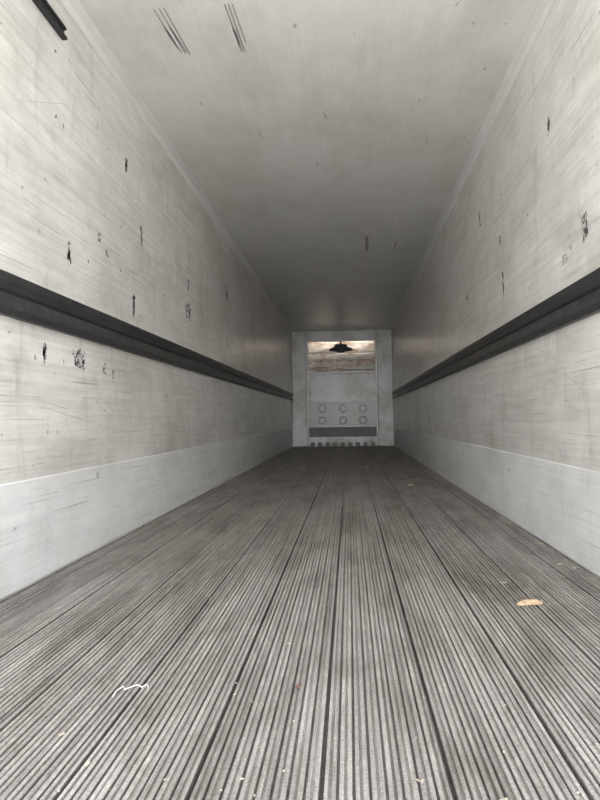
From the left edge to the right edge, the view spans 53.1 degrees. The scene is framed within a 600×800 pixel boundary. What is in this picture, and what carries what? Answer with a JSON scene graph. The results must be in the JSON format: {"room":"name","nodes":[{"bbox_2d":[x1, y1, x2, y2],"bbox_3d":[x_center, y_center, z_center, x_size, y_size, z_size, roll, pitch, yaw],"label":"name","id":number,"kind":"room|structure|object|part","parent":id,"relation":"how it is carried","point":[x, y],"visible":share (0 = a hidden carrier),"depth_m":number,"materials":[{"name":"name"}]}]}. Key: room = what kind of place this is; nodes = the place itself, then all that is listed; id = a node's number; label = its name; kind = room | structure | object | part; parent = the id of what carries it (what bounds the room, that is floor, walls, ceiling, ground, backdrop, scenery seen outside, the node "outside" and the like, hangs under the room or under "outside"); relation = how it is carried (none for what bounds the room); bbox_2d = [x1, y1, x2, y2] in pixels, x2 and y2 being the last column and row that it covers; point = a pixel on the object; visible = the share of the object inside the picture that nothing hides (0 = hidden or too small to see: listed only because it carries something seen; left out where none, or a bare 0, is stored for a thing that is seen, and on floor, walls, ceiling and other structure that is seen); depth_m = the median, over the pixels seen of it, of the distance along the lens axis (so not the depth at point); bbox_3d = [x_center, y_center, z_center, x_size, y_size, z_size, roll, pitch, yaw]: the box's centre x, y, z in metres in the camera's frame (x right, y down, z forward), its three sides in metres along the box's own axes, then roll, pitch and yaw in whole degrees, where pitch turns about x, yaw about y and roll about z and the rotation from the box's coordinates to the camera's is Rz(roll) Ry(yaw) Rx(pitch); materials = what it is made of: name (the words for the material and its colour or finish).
{"room":"loading area","nodes":[
{"label":"loading area","id":0,"kind":"room"},
{"bbox_2d":[0,0,291,600],"bbox_3d":[-0.789,-0.439,8.168,0.070,3.050,14.220,-1,-2,5],"label":"wall","id":1,"kind":"structure","parent":0,"point":[84,185],"depth_m":3.47,"materials":[{"name":"white metal"}]},
{"bbox_2d":[32,0,66,39],"bbox_3d":[-1.204,-1.849,2.767,0.028,0.065,0.510,-1,-2,5],"label":"bracket","id":2,"kind":"object","parent":1,"relation":"attached to","point":[43,6],"visible":1,"depth_m":2.88,"materials":[{"name":"metal"}]},
{"bbox_2d":[1,22,251,466],"bbox_3d":[-0.916,-0.630,6.207,0.001,2.064,7.790,-1,-2,5],"label":"scuff marks","id":3,"kind":"object","parent":1,"relation":"attached to","point":[55,51],"visible":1,"depth_m":3.36,"materials":[{"name":"black"}]},
{"bbox_2d":[0,428,292,598],"bbox_3d":[-0.736,0.732,8.095,0.010,0.454,14.150,-1,-2,5],"label":"baseboard","id":4,"kind":"structure","parent":1,"relation":"attached to","point":[47,523],"depth_m":3.35,"materials":[{"name":"white metal"}]},
{"bbox_2d":[0,269,292,399],"bbox_3d":[-0.750,-0.277,7.962,0.036,0.178,13.725,-1,-2,5],"label":"rub rail","id":5,"kind":"object","parent":1,"relation":"attached to","point":[21,299],"visible":1,"depth_m":3.35,"materials":[{"name":"black metal"}]},
{"bbox_2d":[60,0,292,332],"bbox_3d":[-0.745,-1.873,8.171,0.065,0.045,14.150,-1,-2,5],"label":"trim","id":6,"kind":"structure","parent":1,"relation":"attached to","point":[74,8],"depth_m":4.21,"materials":[{"name":"white metal"}]},
{"bbox_2d":[0,445,599,799],"bbox_3d":[0.504,0.993,7.985,2.490,0.101,14.150,-1,-2,5],"label":"floor","id":7,"kind":"structure","parent":0,"point":[64,658],"depth_m":1.82,"materials":[{"name":"metal"}]},
{"bbox_2d":[112,684,147,696],"bbox_3d":[-0.450,0.760,1.583,0.100,0.006,0.043,0,-2,-34],"label":"scrap","id":8,"kind":"object","parent":7,"relation":"on","point":[137,684],"visible":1,"depth_m":1.59,"materials":[{"name":"white paper"}]},
{"bbox_2d":[1,464,596,799],"bbox_3d":[0.254,0.850,4.960,2.470,0.010,7.976,-1,-2,5],"label":"debris","id":9,"kind":"object","parent":7,"relation":"on","point":[88,762],"visible":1,"depth_m":2.05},
{"bbox_2d":[516,598,542,605],"bbox_3d":[0.858,0.756,2.247,0.100,0.018,0.020,-1,-2,-8],"label":"chip","id":10,"kind":"object","parent":7,"relation":"on","point":[535,601],"visible":1,"depth_m":2.24,"materials":[{"name":"beige wood"}]},
{"bbox_2d":[79,0,538,330],"bbox_3d":[0.465,-1.949,8.108,2.490,0.070,14.220,-1,-2,5],"label":"ceiling","id":11,"kind":"structure","parent":0,"point":[388,77],"depth_m":4.26,"materials":[{"name":"white metal"}]},
{"bbox_2d":[153,3,430,279],"bbox_3d":[0.360,-1.947,6.923,2.046,0.001,7.741,-1,-2,5],"label":"scuff marks","id":12,"kind":"object","parent":11,"relation":"attached to","point":[164,27],"visible":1,"depth_m":3.38,"materials":[{"name":"black"}]},
{"bbox_2d":[392,0,599,577],"bbox_3d":[1.762,-0.481,7.960,0.070,3.050,14.220,-1,-2,5],"label":"wall","id":13,"kind":"structure","parent":0,"point":[545,176],"depth_m":3.63,"materials":[{"name":"white metal"}]},
{"bbox_2d":[390,0,555,329],"bbox_3d":[1.672,-1.913,7.973,0.065,0.045,14.150,-1,-2,5],"label":"trim","id":14,"kind":"structure","parent":13,"relation":"attached to","point":[543,8],"depth_m":4.27,"materials":[{"name":"white metal"}]},
{"bbox_2d":[392,267,599,398],"bbox_3d":[1.695,-0.317,7.762,0.036,0.178,13.725,-1,-2,5],"label":"rub rail","id":15,"kind":"object","parent":13,"relation":"attached to","point":[580,300],"visible":1,"depth_m":3.51,"materials":[{"name":"black metal"}]},
{"bbox_2d":[394,427,599,576],"bbox_3d":[1.736,0.692,7.893,0.010,0.454,14.150,-1,-2,5],"label":"baseboard","id":16,"kind":"structure","parent":13,"relation":"attached to","point":[557,503],"depth_m":3.62,"materials":[{"name":"white metal"}]},
{"bbox_2d":[416,11,599,427],"bbox_3d":[1.574,-0.679,6.146,0.001,2.083,7.793,-1,-2,5],"label":"scuff marks","id":17,"kind":"object","parent":13,"relation":"attached to","point":[585,228],"visible":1,"depth_m":3.19,"materials":[{"name":"black"}]},
{"bbox_3d":[1.065,-0.222,15.111,2.490,2.980,0.070,-1,-2,5],"label":"wall","id":18,"kind":"structure","parent":0,"visible":0},
{"bbox_2d":[291,329,393,446],"bbox_3d":[1.046,-0.288,14.889,2.484,2.859,0.380,-1,-2,5],"label":"bulkhead","id":19,"kind":"object","parent":18,"relation":"attached to","point":[345,396],"visible":0.99,"depth_m":14.79,"materials":[{"name":"grey metal"}]},
{"bbox_3d":[-0.008,-0.270,14.990,0.366,2.859,0.350,-1,-2,5],"label":"post","id":20,"kind":"part","parent":19,"relation":"part of","materials":[{"name":"grey metal"}]},
{"bbox_2d":[329,341,352,352],"bbox_3d":[1.011,-1.324,14.861,0.600,0.310,0.140,-1,-2,5],"label":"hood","id":21,"kind":"object","parent":19,"relation":"attached to","point":[338,348],"depth_m":14.80,"materials":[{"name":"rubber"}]},
{"bbox_3d":[1.034,-0.303,14.820,1.660,0.715,0.040,-1,-2,5],"label":"panel","id":22,"kind":"part","parent":19,"relation":"part of","materials":[{"name":"white metal"}]},
{"bbox_3d":[1.043,0.359,14.790,1.660,0.560,0.040,-1,-2,5],"label":"panel","id":23,"kind":"part","parent":19,"relation":"part of","materials":[{"name":"grey metal"}]},
{"bbox_3d":[1.033,-0.181,14.776,1.740,2.600,0.080,-1,-2,5],"label":"frame","id":24,"kind":"part","parent":19,"relation":"part of","materials":[{"name":"grey metal"}]},
{"bbox_3d":[1.044,1.019,14.676,1.660,0.235,0.030,-1,-2,5],"label":"kick rail","id":25,"kind":"part","parent":19,"relation":"part of","materials":[{"name":"grey metal"}]},
{"bbox_3d":[2.097,-0.305,14.818,0.378,2.859,0.350,-1,-2,5],"label":"post","id":26,"kind":"part","parent":19,"relation":"part of","materials":[{"name":"white metal"}]}
]}

